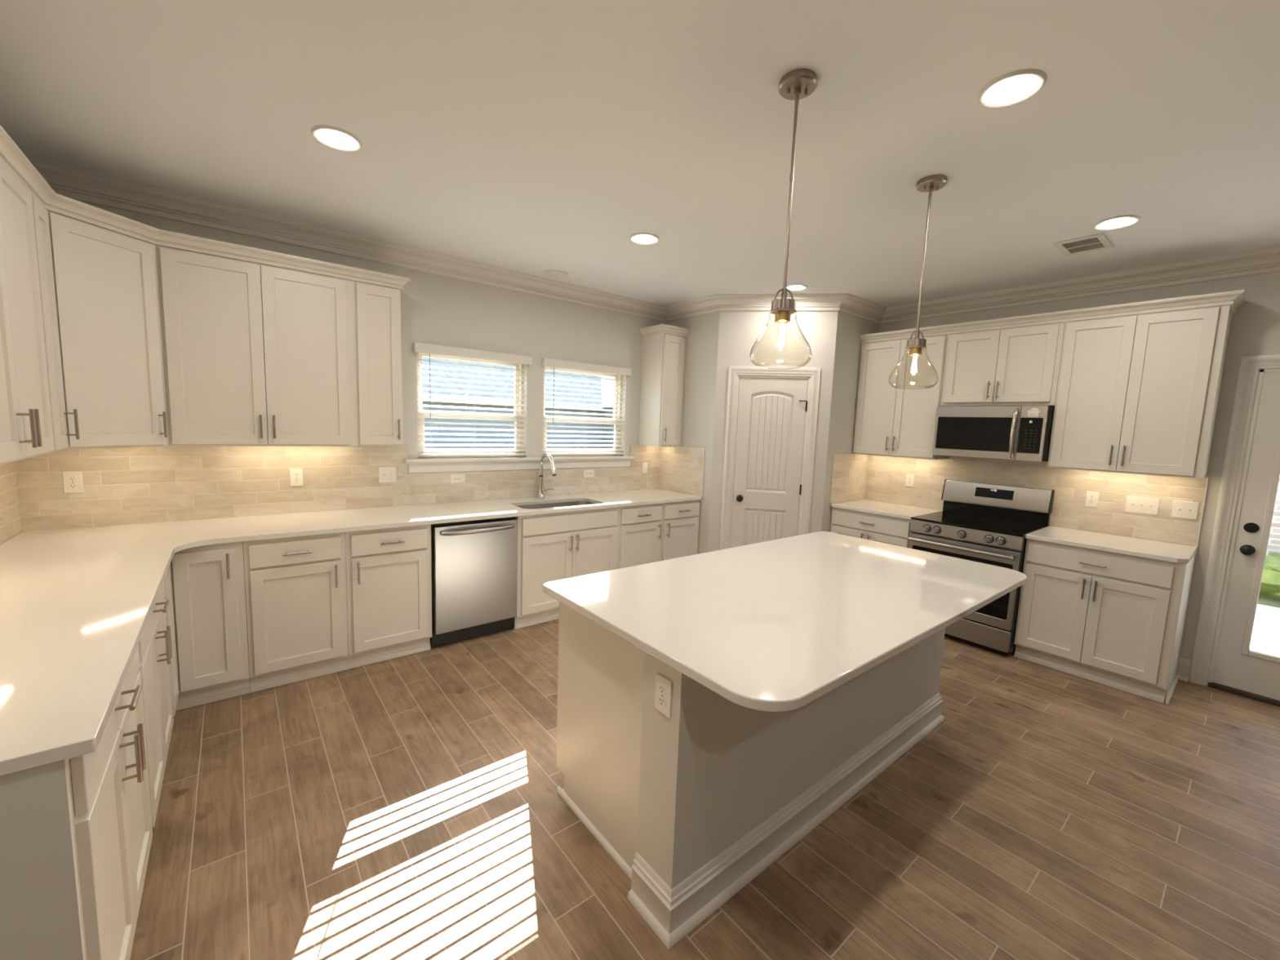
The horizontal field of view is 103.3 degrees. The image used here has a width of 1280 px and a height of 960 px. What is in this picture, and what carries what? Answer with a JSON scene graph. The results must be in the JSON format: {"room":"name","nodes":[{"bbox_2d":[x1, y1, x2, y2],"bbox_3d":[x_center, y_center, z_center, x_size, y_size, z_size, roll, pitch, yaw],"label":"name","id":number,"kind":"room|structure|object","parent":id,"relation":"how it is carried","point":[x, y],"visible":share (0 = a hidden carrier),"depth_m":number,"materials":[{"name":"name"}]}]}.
{"room":"kitchen","nodes":[
{"label":"kitchen","id":0,"kind":"room"},
{"bbox_2d":[53,199,666,529],"bbox_3d":[-0.930,-0.325,4.516,5.986,2.760,0.160,-3,8,-39],"label":"wall","id":1,"kind":"structure","parent":0,"point":[436,308],"depth_m":4.09,"materials":[{"name":"grey paint"}]},
{"bbox_2d":[46,209,168,448],"bbox_3d":[-2.762,-0.688,2.483,0.614,1.037,0.613,-3,8,-39],"label":"upper cabinet","id":2,"kind":"object","parent":1,"relation":"attached to","point":[106,281],"visible":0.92,"depth_m":2.43,"materials":[{"name":"white paint"}]},
{"bbox_2d":[0,124,409,290],"bbox_3d":[-1.993,-1.175,2.098,1.146,0.070,3.002,2,6,-5],"label":"trim","id":3,"kind":"structure","parent":2,"relation":"attached to","point":[11,154],"depth_m":2.60,"materials":[{"name":"white paint"}]},
{"bbox_2d":[155,244,359,446],"bbox_3d":[-2.243,-0.730,3.051,0.907,1.039,0.373,-3,8,-39],"label":"upper cabinet","id":4,"kind":"object","parent":1,"relation":"attached to","point":[255,354],"visible":1,"depth_m":2.90,"materials":[{"name":"white paint"}]},
{"bbox_2d":[15,444,660,531],"bbox_3d":[-1.502,-0.051,3.982,4.404,0.464,0.010,-3,8,-39],"label":"tiled wall","id":5,"kind":"structure","parent":1,"relation":"attached to","point":[122,486],"depth_m":3.20,"materials":[{"name":"beige tile"}]},
{"bbox_2d":[62,471,83,493],"bbox_3d":[-3.054,0.014,2.725,0.072,0.116,0.008,-3,8,-39],"label":"wall outlet","id":6,"kind":"object","parent":5,"relation":"attached to","point":[73,482],"visible":1,"depth_m":2.72,"materials":[{"name":"white plastic"}]},
{"bbox_2d":[67,476,76,481],"bbox_3d":[-3.052,-0.005,2.721,0.033,0.028,0.002,-3,8,-39],"label":"receptacle","id":7,"kind":"object","parent":6,"relation":"attached to","point":[69,478],"depth_m":2.72,"materials":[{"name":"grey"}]},
{"bbox_2d":[68,483,77,488],"bbox_3d":[-3.053,0.033,2.725,0.033,0.028,0.002,-3,8,-39],"label":"receptacle","id":8,"kind":"object","parent":6,"relation":"attached to","point":[71,486],"depth_m":2.72,"materials":[{"name":"grey plastic"}]},
{"bbox_2d":[289,468,303,486],"bbox_3d":[-2.274,-0.017,3.351,0.072,0.116,0.008,-3,8,-39],"label":"wall outlet","id":9,"kind":"object","parent":5,"relation":"attached to","point":[296,478],"visible":1,"depth_m":3.35,"materials":[{"name":"white plastic"}]},
{"bbox_2d":[293,472,299,476],"bbox_3d":[-2.271,-0.036,3.347,0.033,0.028,0.002,-3,8,-39],"label":"receptacle","id":10,"kind":"object","parent":9,"relation":"attached to","point":[295,474],"depth_m":3.35,"materials":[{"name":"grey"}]},
{"bbox_2d":[293,478,299,482],"bbox_3d":[-2.273,0.003,3.351,0.033,0.028,0.002,-3,8,-39],"label":"receptacle","id":11,"kind":"object","parent":9,"relation":"attached to","point":[295,480],"depth_m":3.35,"materials":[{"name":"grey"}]},
{"bbox_2d":[378,466,396,483],"bbox_3d":[-1.841,-0.038,3.692,0.119,0.116,0.017,-3,8,-39],"label":"light switch","id":12,"kind":"object","parent":5,"relation":"attached to","point":[386,474],"visible":1,"depth_m":3.69,"materials":[{"name":"white plastic"}]},
{"bbox_2d":[449,474,464,483],"bbox_3d":[-1.450,-0.010,4.018,0.116,0.072,0.008,-3,8,-39],"label":"wall outlet","id":13,"kind":"object","parent":5,"relation":"attached to","point":[454,478],"visible":1,"depth_m":4.01,"materials":[{"name":"white plastic"}]},
{"bbox_2d":[583,469,594,477],"bbox_3d":[-0.484,-0.060,4.792,0.116,0.072,0.008,-3,8,-39],"label":"wall outlet","id":14,"kind":"object","parent":5,"relation":"attached to","point":[587,473],"visible":1,"depth_m":4.79,"materials":[{"name":"white plastic"}]},
{"bbox_2d":[641,462,647,473],"bbox_3d":[0.047,-0.123,5.213,0.072,0.116,0.008,-3,8,-39],"label":"light switch","id":15,"kind":"object","parent":5,"relation":"attached to","point":[644,465],"visible":1,"depth_m":5.21,"materials":[{"name":"white plastic"}]},
{"bbox_2d":[355,280,402,446],"bbox_3d":[-1.786,-0.754,3.418,0.265,1.039,0.373,-3,8,-39],"label":"upper cabinet","id":16,"kind":"object","parent":1,"relation":"attached to","point":[378,308],"visible":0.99,"depth_m":3.31,"materials":[{"name":"white paint"}]},
{"bbox_2d":[416,351,527,458],"bbox_3d":[-1.357,-0.604,4.110,0.894,0.848,0.124,-3,8,-39],"label":"window","id":17,"kind":"structure","parent":1,"relation":"in","point":[419,355],"depth_m":4.17,"materials":[{"name":"beige plastic"}]},
{"bbox_2d":[413,342,532,456],"bbox_3d":[-1.317,-0.613,4.059,0.941,0.840,0.087,-3,8,-39],"label":"window blind","id":18,"kind":"object","parent":17,"relation":"attached to","point":[418,347],"visible":0.97,"depth_m":4.02,"materials":[{"name":"white plastic"}]},
{"bbox_2d":[404,455,634,473],"bbox_3d":[-0.924,-0.147,4.445,2.148,0.104,0.104,-3,8,-39],"label":"sill","id":19,"kind":"structure","parent":1,"relation":"attached to","point":[483,464],"depth_m":4.26,"materials":[{"name":"white paint"}]},
{"bbox_2d":[542,366,626,456],"bbox_3d":[-0.536,-0.646,4.768,0.901,0.848,0.124,-3,8,-39],"label":"window","id":20,"kind":"structure","parent":1,"relation":"in","point":[615,376],"depth_m":4.94,"materials":[{"name":"beige plastic"}]},
{"bbox_2d":[542,358,631,455],"bbox_3d":[-0.495,-0.655,4.718,0.948,0.840,0.087,-3,8,-39],"label":"window blind","id":21,"kind":"object","parent":20,"relation":"attached to","point":[549,362],"visible":0.98,"depth_m":4.69,"materials":[{"name":"white plastic"}]},
{"bbox_2d":[638,333,686,446],"bbox_3d":[0.238,-0.877,5.036,0.302,1.076,0.373,-3,8,-39],"label":"upper cabinet","id":22,"kind":"object","parent":1,"relation":"attached to","point":[663,354],"visible":1,"depth_m":4.93,"materials":[{"name":"white paint"}]},
{"bbox_2d":[638,324,689,337],"bbox_3d":[0.236,-1.446,4.964,0.351,0.070,0.362,-3,8,-39],"label":"trim","id":23,"kind":"structure","parent":22,"relation":"on","point":[661,328],"depth_m":4.86,"materials":[{"name":"white paint"}]},
{"bbox_2d":[0,0,1279,307],"bbox_3d":[1.673,-1.304,1.091,6.126,0.120,8.500,-3,8,-39],"label":"ceiling","id":24,"kind":"structure","parent":0,"point":[532,137],"depth_m":2.00,"materials":[{"name":"white paint"}]},
{"bbox_2d":[311,124,362,151],"bbox_3d":[-1.302,-1.465,2.175,0.190,0.010,0.190,-3,8,-39],"label":"recessed light","id":25,"kind":"object","parent":24,"relation":"in","point":[336,138],"visible":1,"depth_m":2.17,"materials":[{"name":"white paint"}]},
{"bbox_2d":[320,129,353,146],"bbox_3d":[-1.302,-1.468,2.175,0.123,0.002,0.123,-3,8,-39],"label":"diffuser","id":26,"kind":"object","parent":25,"relation":"attached to","point":[327,137],"depth_m":2.18,"materials":[{"name":"white plastic"}]},
{"bbox_2d":[543,270,568,278],"bbox_3d":[-0.675,-1.649,4.060,0.200,0.012,0.200,-3,8,-39],"label":"ceiling speaker","id":27,"kind":"object","parent":24,"relation":"attached to","point":[551,273],"visible":1,"depth_m":4.03,"materials":[{"name":"white paint"}]},
{"bbox_2d":[629,232,659,244],"bbox_3d":[0.028,-1.531,3.215,0.190,0.010,0.190,-3,8,-39],"label":"recessed light","id":28,"kind":"object","parent":24,"relation":"in","point":[642,238],"visible":1,"depth_m":3.21,"materials":[{"name":"white paint"}]},
{"bbox_2d":[635,235,653,242],"bbox_3d":[0.028,-1.534,3.215,0.123,0.002,0.123,-3,8,-39],"label":"diffuser","id":29,"kind":"object","parent":28,"relation":"attached to","point":[638,238],"depth_m":3.22,"materials":[{"name":"white plastic"}]},
{"bbox_2d":[749,68,817,368],"bbox_3d":[0.519,-0.880,1.770,0.215,0.953,0.215,-3,8,-39],"label":"pendant light","id":30,"kind":"object","parent":24,"relation":"hanging from","point":[796,85],"visible":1,"depth_m":1.75,"materials":[{"name":"silver metal"}]},
{"bbox_2d":[774,311,791,323],"bbox_3d":[0.508,-0.580,1.802,0.053,0.036,0.053,-3,8,-39],"label":"socket","id":31,"kind":"object","parent":30,"relation":"attached to","point":[781,317],"depth_m":1.78,"materials":[{"name":"gold metal"}]},
{"bbox_2d":[786,284,807,291],"bbox_3d":[1.289,-1.593,4.193,0.190,0.010,0.190,-3,8,-39],"label":"recessed light","id":32,"kind":"object","parent":24,"relation":"in","point":[793,287],"visible":0.85,"depth_m":4.19,"materials":[{"name":"white paint"}]},
{"bbox_2d":[787,285,803,289],"bbox_3d":[1.289,-1.596,4.193,0.123,0.002,0.123,-3,8,-39],"label":"diffuser","id":33,"kind":"object","parent":32,"relation":"attached to","point":[792,287],"depth_m":4.20,"materials":[{"name":"white plastic"}]},
{"bbox_2d":[888,174,946,388],"bbox_3d":[1.342,-0.920,2.411,0.215,0.953,0.215,-3,8,-39],"label":"pendant light","id":34,"kind":"object","parent":24,"relation":"hanging from","point":[930,184],"visible":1,"depth_m":2.40,"materials":[{"name":"silver metal"}]},
{"bbox_2d":[909,346,922,355],"bbox_3d":[1.331,-0.621,2.444,0.053,0.036,0.053,-3,8,-39],"label":"socket","id":35,"kind":"object","parent":34,"relation":"attached to","point":[913,351],"depth_m":2.42,"materials":[{"name":"gold metal"}]},
{"bbox_2d":[977,68,1047,108],"bbox_3d":[1.258,-1.322,1.715,0.190,0.010,0.190,-3,8,-39],"label":"recessed light","id":36,"kind":"object","parent":24,"relation":"in","point":[1015,87],"visible":1,"depth_m":1.71,"materials":[{"name":"white paint"}]},
{"bbox_2d":[989,76,1034,101],"bbox_3d":[1.258,-1.325,1.715,0.123,0.002,0.123,-3,8,-39],"label":"diffuser","id":37,"kind":"object","parent":36,"relation":"attached to","point":[1014,88],"depth_m":1.72,"materials":[{"name":"white plastic"}]},
{"bbox_2d":[1053,233,1114,256],"bbox_3d":[2.682,-1.419,3.061,0.310,0.008,0.230,-3,8,-39],"label":"ceiling vent","id":38,"kind":"object","parent":24,"relation":"in","point":[1099,242],"visible":1,"depth_m":3.05,"materials":[{"name":"white metal"}]},
{"bbox_2d":[1093,214,1141,230],"bbox_3d":[2.568,-1.386,2.728,0.190,0.010,0.190,-3,8,-39],"label":"recessed light","id":39,"kind":"object","parent":24,"relation":"in","point":[1121,221],"visible":1,"depth_m":2.72,"materials":[{"name":"white paint"}]},
{"bbox_2d":[1101,217,1132,226],"bbox_3d":[2.568,-1.388,2.728,0.123,0.002,0.123,-3,8,-39],"label":"diffuser","id":40,"kind":"object","parent":39,"relation":"attached to","point":[1121,222],"depth_m":2.73,"materials":[{"name":"white plastic"}]},
{"bbox_2d":[129,618,1279,959],"bbox_3d":[1.569,1.557,1.405,6.126,0.120,8.500,-3,8,-39],"label":"floor","id":41,"kind":"structure","parent":0,"point":[409,806],"depth_m":1.98,"materials":[{"name":"brown wood"}]},
{"bbox_2d":[0,759,85,959],"bbox_3d":[-1.399,1.003,0.876,0.595,0.884,0.018,-3,8,-39],"label":"end panel","id":42,"kind":"object","parent":41,"relation":"on","point":[41,913],"visible":1,"depth_m":1.00,"materials":[{"name":"grey paint"}]},
{"bbox_2d":[66,644,152,959],"bbox_3d":[-1.643,0.956,1.224,0.653,0.884,0.832,-3,8,-39],"label":"base cabinet","id":43,"kind":"object","parent":41,"relation":"on","point":[109,786],"visible":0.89,"depth_m":1.30,"materials":[{"name":"white paint"}]},
{"bbox_2d":[137,580,173,827],"bbox_3d":[-2.162,0.867,1.866,0.653,0.884,0.828,-3,8,-39],"label":"base cabinet","id":44,"kind":"object","parent":41,"relation":"on","point":[155,651],"visible":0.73,"depth_m":1.99,"materials":[{"name":"white paint"}]},
{"bbox_2d":[164,542,250,715],"bbox_3d":[-2.609,0.768,2.617,0.902,0.884,0.911,-3,8,-39],"label":"base cabinet","id":45,"kind":"object","parent":41,"relation":"on","point":[205,584],"visible":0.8,"depth_m":2.67,"materials":[{"name":"white paint"}]},
{"bbox_2d":[0,488,702,776],"bbox_3d":[-0.698,0.334,3.002,4.384,0.030,2.594,-3,8,-39],"label":"countertop","id":46,"kind":"structure","parent":45,"relation":"on","point":[77,604],"depth_m":1.80,"materials":[{"name":"white stone"}]},
{"bbox_2d":[537,453,556,498],"bbox_3d":[-0.755,-0.030,4.338,0.150,0.397,0.284,-3,8,-39],"label":"faucet","id":47,"kind":"object","parent":46,"relation":"on","point":[540,488],"visible":1,"depth_m":4.38,"materials":[{"name":"grey metal"}]},
{"bbox_2d":[516,501,594,509],"bbox_3d":[-0.684,0.311,4.199,0.786,0.182,0.398,-3,8,-39],"label":"sink","id":48,"kind":"object","parent":46,"relation":"in","point":[571,503],"visible":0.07,"depth_m":4.37,"materials":[{"name":"grey metal"}]},
{"bbox_2d":[242,532,348,693],"bbox_3d":[-2.144,0.727,3.144,0.482,0.884,0.668,-3,8,-39],"label":"base cabinet","id":49,"kind":"object","parent":41,"relation":"on","point":[295,588],"visible":0.94,"depth_m":2.91,"materials":[{"name":"white paint"}]},
{"bbox_2d":[345,524,431,669],"bbox_3d":[-1.762,0.707,3.450,0.496,0.884,0.668,-3,8,-39],"label":"base cabinet","id":50,"kind":"object","parent":41,"relation":"on","point":[388,571],"visible":0.87,"depth_m":3.22,"materials":[{"name":"white paint"}]},
{"bbox_2d":[430,516,517,648],"bbox_3d":[-1.316,0.688,3.782,0.606,0.880,0.672,-3,8,-39],"label":"dishwasher","id":51,"kind":"object","parent":41,"relation":"on","point":[474,563],"visible":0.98,"depth_m":3.55,"materials":[{"name":"silver metal"}]},
{"bbox_2d":[513,506,618,629],"bbox_3d":[-0.728,0.653,4.278,0.924,0.884,0.668,-3,8,-39],"label":"base cabinet","id":52,"kind":"object","parent":41,"relation":"on","point":[556,546],"visible":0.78,"depth_m":3.97,"materials":[{"name":"white paint"}]},
{"bbox_2d":[617,502,662,568],"bbox_3d":[-0.175,0.625,4.721,0.491,0.884,0.668,-3,8,-39],"label":"base cabinet","id":53,"kind":"object","parent":41,"relation":"on","point":[639,526],"visible":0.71,"depth_m":4.46,"materials":[{"name":"white paint"}]},
{"bbox_2d":[659,499,699,560],"bbox_3d":[0.205,0.605,5.026,0.483,0.884,0.668,-3,8,-39],"label":"base cabinet","id":54,"kind":"object","parent":41,"relation":"on","point":[679,520],"visible":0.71,"depth_m":4.77,"materials":[{"name":"white paint"}]},
{"bbox_2d":[555,601,945,949],"bbox_3d":[0.643,0.901,2.479,2.083,0.884,0.872,-3,8,-39],"label":"kitchen island","id":55,"kind":"object","parent":41,"relation":"on","point":[694,804],"visible":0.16,"depth_m":1.83,"materials":[{"name":"grey paint"}]},
{"bbox_2d":[654,673,671,718],"bbox_3d":[0.070,0.664,1.559,0.008,0.116,0.072,-3,8,-39],"label":"wall outlet","id":56,"kind":"object","parent":55,"relation":"attached to","point":[663,691],"visible":1,"depth_m":1.55,"materials":[{"name":"white plastic"}]},
{"bbox_2d":[657,696,665,706],"bbox_3d":[0.067,0.683,1.560,0.002,0.028,0.033,-3,8,-39],"label":"receptacle","id":57,"kind":"object","parent":56,"relation":"attached to","point":[661,700],"depth_m":1.56,"materials":[{"name":"grey plastic"}]},
{"bbox_2d":[658,684,666,695],"bbox_3d":[0.069,0.644,1.555,0.002,0.028,0.033,-3,8,-39],"label":"receptacle","id":58,"kind":"object","parent":56,"relation":"attached to","point":[662,687],"depth_m":1.55,"materials":[{"name":"grey plastic"}]},
{"bbox_2d":[542,531,1026,711],"bbox_3d":[0.777,0.463,2.318,2.131,0.030,1.164,-3,8,-39],"label":"island countertop","id":59,"kind":"structure","parent":55,"relation":"on","point":[780,624],"depth_m":1.93,"materials":[{"name":"white stone"}]},
{"bbox_2d":[830,506,911,547],"bbox_3d":[2.225,0.717,4.675,0.668,0.884,0.731,-3,8,-39],"label":"base cabinet","id":60,"kind":"object","parent":41,"relation":"on","point":[871,526],"visible":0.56,"depth_m":4.43,"materials":[{"name":"white paint"}]},
{"bbox_2d":[831,499,942,519],"bbox_3d":[2.253,0.263,4.625,0.632,0.030,0.732,-3,8,-39],"label":"countertop","id":61,"kind":"structure","parent":60,"relation":"on","point":[895,510],"depth_m":4.55,"materials":[{"name":"white stone"}]},
{"bbox_2d":[907,479,1054,655],"bbox_3d":[2.658,0.644,4.040,0.742,1.198,0.762,-3,8,-39],"label":"range","id":62,"kind":"object","parent":41,"relation":"on","point":[986,523],"visible":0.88,"depth_m":3.89,"materials":[{"name":"silver metal"}]},
{"bbox_2d":[911,511,1048,537],"bbox_3d":[2.682,0.337,4.017,0.630,0.019,0.756,-3,8,-39],"label":"cooktop","id":63,"kind":"object","parent":62,"relation":"in","point":[977,522],"depth_m":3.96,"materials":[{"name":"black glass"}]},
{"bbox_2d":[1013,538,1195,704],"bbox_3d":[3.180,0.881,3.492,0.668,0.884,0.788,-3,8,-39],"label":"base cabinet","id":64,"kind":"object","parent":41,"relation":"on","point":[1113,620],"visible":0.94,"depth_m":3.27,"materials":[{"name":"white paint"}]},
{"bbox_2d":[1025,525,1198,563],"bbox_3d":[3.201,0.426,3.453,0.632,0.030,0.783,-3,8,-39],"label":"countertop","id":65,"kind":"structure","parent":64,"relation":"on","point":[1137,547],"depth_m":3.36,"materials":[{"name":"white stone"}]},
{"bbox_2d":[662,311,879,554],"bbox_3d":[1.222,-0.296,4.964,2.089,2.760,0.610,3,6,7],"label":"wall","id":66,"kind":"structure","parent":0,"point":[715,341],"depth_m":4.66,"materials":[{"name":"grey paint"}]},
{"bbox_2d":[26,157,1279,324],"bbox_3d":[1.675,-1.183,1.096,5.846,0.120,8.200,-3,8,-39],"label":"trim","id":67,"kind":"structure","parent":66,"relation":"attached to","point":[72,183],"depth_m":3.53,"materials":[{"name":"white paint"}]},
{"bbox_2d":[658,446,703,496],"bbox_3d":[0.412,-0.105,5.106,0.010,0.464,0.633,-3,8,-39],"label":"tiled wall","id":68,"kind":"structure","parent":66,"relation":"attached to","point":[681,468],"depth_m":5.08,"materials":[{"name":"beige tile"}]},
{"bbox_2d":[729,377,808,547],"bbox_3d":[1.182,0.084,4.711,0.618,2.033,0.098,3,6,9],"label":"door","id":69,"kind":"structure","parent":66,"relation":"in","point":[767,488],"depth_m":4.70,"materials":[{"name":"white paint"}]},
{"bbox_2d":[719,365,820,550],"bbox_3d":[1.186,0.036,4.745,0.806,2.146,0.109,3,6,9],"label":"door frame","id":70,"kind":"structure","parent":66,"relation":"attached to","point":[812,374],"depth_m":4.65,"materials":[{"name":"white paint"}]},
{"bbox_2d":[831,453,868,503],"bbox_3d":[2.034,-0.023,4.889,0.642,0.464,0.010,-3,8,-39],"label":"tiled wall","id":71,"kind":"structure","parent":66,"relation":"attached to","point":[851,470],"depth_m":4.87,"materials":[{"name":"beige tile"}]},
{"bbox_2d":[879,271,1279,679],"bbox_3d":[3.962,0.007,3.110,0.140,2.760,8.200,-3,8,-39],"label":"wall","id":72,"kind":"structure","parent":0,"point":[1255,328],"depth_m":3.29,"materials":[{"name":"grey paint"}]},
{"bbox_2d":[853,334,949,459],"bbox_3d":[2.393,-0.733,4.607,0.373,1.039,0.734,-3,8,-39],"label":"upper cabinet","id":73,"kind":"object","parent":72,"relation":"attached to","point":[891,421],"visible":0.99,"depth_m":4.50,"materials":[{"name":"white paint"}]},
{"bbox_2d":[702,448,1208,546],"bbox_3d":[2.237,0.054,4.255,3.470,0.464,0.379,5,7,26],"label":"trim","id":74,"kind":"structure","parent":72,"relation":"attached to","point":[833,471],"depth_m":4.66,"materials":[{"name":"white paint"}]},
{"bbox_2d":[940,322,1065,405],"bbox_3d":[2.870,-0.878,4.002,0.373,0.585,0.763,-3,8,-39],"label":"upper cabinet","id":75,"kind":"object","parent":72,"relation":"attached to","point":[1020,366],"visible":0.92,"depth_m":3.87,"materials":[{"name":"white paint"}]},
{"bbox_2d":[932,405,1054,462],"bbox_3d":[2.816,-0.379,4.025,0.446,0.408,0.750,-3,8,-39],"label":"microwave","id":76,"kind":"object","parent":75,"relation":"attached to","point":[987,432],"visible":0.98,"depth_m":3.88,"materials":[{"name":"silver metal"}]},
{"bbox_2d":[1023,429,1037,448],"bbox_3d":[2.862,-0.298,3.710,0.001,0.137,0.068,-3,8,-39],"label":"keypad","id":77,"kind":"object","parent":76,"relation":"attached to","point":[1030,436],"depth_m":3.71,"materials":[{"name":"grey plastic"}]},
{"bbox_2d":[1026,407,1039,416],"bbox_3d":[2.867,-0.495,3.687,0.002,0.064,0.084,-3,8,-39],"label":"sticker","id":78,"kind":"object","parent":76,"relation":"attached to","point":[1033,412],"visible":1,"depth_m":3.69,"materials":[{"name":"white paper"}]},
{"bbox_2d":[865,454,1207,546],"bbox_3d":[2.986,0.212,4.221,0.010,0.840,2.264,-3,8,-39],"label":"tiled wall","id":79,"kind":"structure","parent":72,"relation":"attached to","point":[886,475],"depth_m":3.85,"materials":[{"name":"beige tile"}]},
{"bbox_2d":[905,474,914,487],"bbox_3d":[2.536,0.006,4.755,0.008,0.116,0.072,-3,8,-39],"label":"wall outlet","id":80,"kind":"object","parent":79,"relation":"attached to","point":[909,477],"visible":1,"depth_m":4.75,"materials":[{"name":"white plastic"}]},
{"bbox_2d":[1084,490,1099,507],"bbox_3d":[3.348,0.143,3.749,0.008,0.116,0.072,-3,8,-39],"label":"wall outlet","id":81,"kind":"object","parent":79,"relation":"attached to","point":[1091,497],"visible":1,"depth_m":3.75,"materials":[{"name":"white plastic"}]},
{"bbox_2d":[1088,499,1094,503],"bbox_3d":[3.346,0.163,3.750,0.002,0.028,0.033,-3,8,-39],"label":"receptacle","id":82,"kind":"object","parent":81,"relation":"attached to","point":[1090,501],"depth_m":3.75,"materials":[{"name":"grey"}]},
{"bbox_2d":[1088,494,1094,498],"bbox_3d":[3.347,0.124,3.746,0.002,0.028,0.033,-3,8,-39],"label":"receptacle","id":83,"kind":"object","parent":81,"relation":"attached to","point":[1091,496],"depth_m":3.75,"materials":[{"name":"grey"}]},
{"bbox_2d":[1124,495,1159,515],"bbox_3d":[3.511,0.178,3.541,0.017,0.116,0.166,-3,8,-39],"label":"light switch","id":84,"kind":"object","parent":79,"relation":"attached to","point":[1137,504],"visible":1,"depth_m":3.54,"materials":[{"name":"white plastic"}]},
{"bbox_2d":[1170,500,1199,519],"bbox_3d":[3.641,0.200,3.381,0.017,0.116,0.119,-3,8,-39],"label":"light switch","id":85,"kind":"object","parent":79,"relation":"attached to","point":[1181,509],"visible":1,"depth_m":3.38,"materials":[{"name":"white plastic"}]},
{"bbox_2d":[1047,304,1232,478],"bbox_3d":[3.341,-0.570,3.433,0.373,1.039,0.767,-3,8,-39],"label":"upper cabinet","id":86,"kind":"object","parent":72,"relation":"attached to","point":[1137,393],"visible":1,"depth_m":3.30,"materials":[{"name":"white paint"}]},
{"bbox_2d":[859,289,1246,343],"bbox_3d":[2.912,-1.199,3.939,0.362,0.070,2.317,-3,8,-39],"label":"trim","id":87,"kind":"structure","parent":86,"relation":"attached to","point":[1235,299],"depth_m":3.51,"materials":[{"name":"white paint"}]},
{"bbox_2d":[1176,657,1191,681],"bbox_3d":[3.670,1.280,3.417,0.034,0.142,0.056,-3,8,-39],"label":"baseboard","id":88,"kind":"structure","parent":72,"relation":"attached to","point":[1184,664],"depth_m":3.41,"materials":[{"name":"white paint"}]},
{"bbox_2d":[1188,354,1279,686],"bbox_3d":[4.108,0.348,2.891,0.109,2.141,1.096,-3,8,-39],"label":"door frame","id":89,"kind":"structure","parent":72,"relation":"attached to","point":[1252,368],"depth_m":3.24,"materials":[{"name":"white paint"}]},
{"bbox_2d":[1208,371,1279,706],"bbox_3d":[4.095,0.394,2.888,0.160,2.050,0.926,-3,8,-39],"label":"door","id":90,"kind":"structure","parent":72,"relation":"in","point":[1239,669],"depth_m":3.17,"materials":[{"name":"white paint"}]},
{"bbox_3d":[-0.757,0.240,-0.567,0.140,2.760,8.360,-3,8,-39],"label":"wall","id":91,"kind":"structure","parent":0,"visible":0},
{"bbox_2d":[0,461,22,544],"bbox_3d":[-2.409,0.176,1.612,0.010,0.464,2.570,-3,8,-39],"label":"tiled wall","id":92,"kind":"structure","parent":91,"relation":"attached to","point":[10,512],"depth_m":2.50,"materials":[{"name":"beige tile"}]},
{"bbox_2d":[0,160,54,464],"bbox_3d":[-2.271,-0.578,1.658,0.341,1.039,0.837,-3,8,-39],"label":"upper cabinet","id":93,"kind":"object","parent":92,"relation":"attached to","point":[26,431],"visible":1,"depth_m":1.84,"materials":[{"name":"white paint"}]},
{"bbox_2d":[31,195,79,453],"bbox_3d":[-2.606,-0.636,2.073,0.341,1.039,0.234,-3,8,-39],"label":"upper cabinet","id":94,"kind":"object","parent":92,"relation":"attached to","point":[41,218],"visible":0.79,"depth_m":2.16,"materials":[{"name":"white paint"}]},
{"label":"outside","id":95,"kind":"structure","parent":0,"visible":0},
{"bbox_2d":[425,448,1279,608],"bbox_3d":[-4.077,-1.235,27.608,110.000,0.200,100.000,-3,8,-39],"label":"ground","id":96,"kind":"structure","parent":95,"point":[1265,601],"depth_m":6.09,"materials":[{"name":"green plant"}]},
{"bbox_2d":[422,356,613,448],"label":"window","id":97,"kind":"structure","parent":96,"relation":"on","point":[424,362],"depth_m":32.82,"materials":[{"name":"grey brick"}]},
{"bbox_2d":[1249,604,1279,656],"bbox_3d":[5.616,1.533,4.013,3.424,0.150,8.800,-3,8,-39],"label":"patio","id":98,"kind":"structure","parent":96,"relation":"on","point":[1265,637],"depth_m":4.66,"materials":[{"name":"concrete"}]},
{"bbox_2d":[1258,552,1279,599],"bbox_3d":[7.838,1.169,6.358,0.858,0.521,0.904,-3,8,-39],"label":"shrub","id":99,"kind":"object","parent":96,"relation":"on","point":[1270,581],"visible":0.31,"depth_m":6.14,"materials":[{"name":"green plant"}]},
{"bbox_2d":[1266,476,1279,555],"bbox_3d":[9.120,-0.328,6.068,0.400,3.650,9.000,-3,8,-39],"label":"brick wall","id":100,"kind":"structure","parent":96,"relation":"on","point":[1273,544],"depth_m":6.69,"materials":[{"name":"white brick"}]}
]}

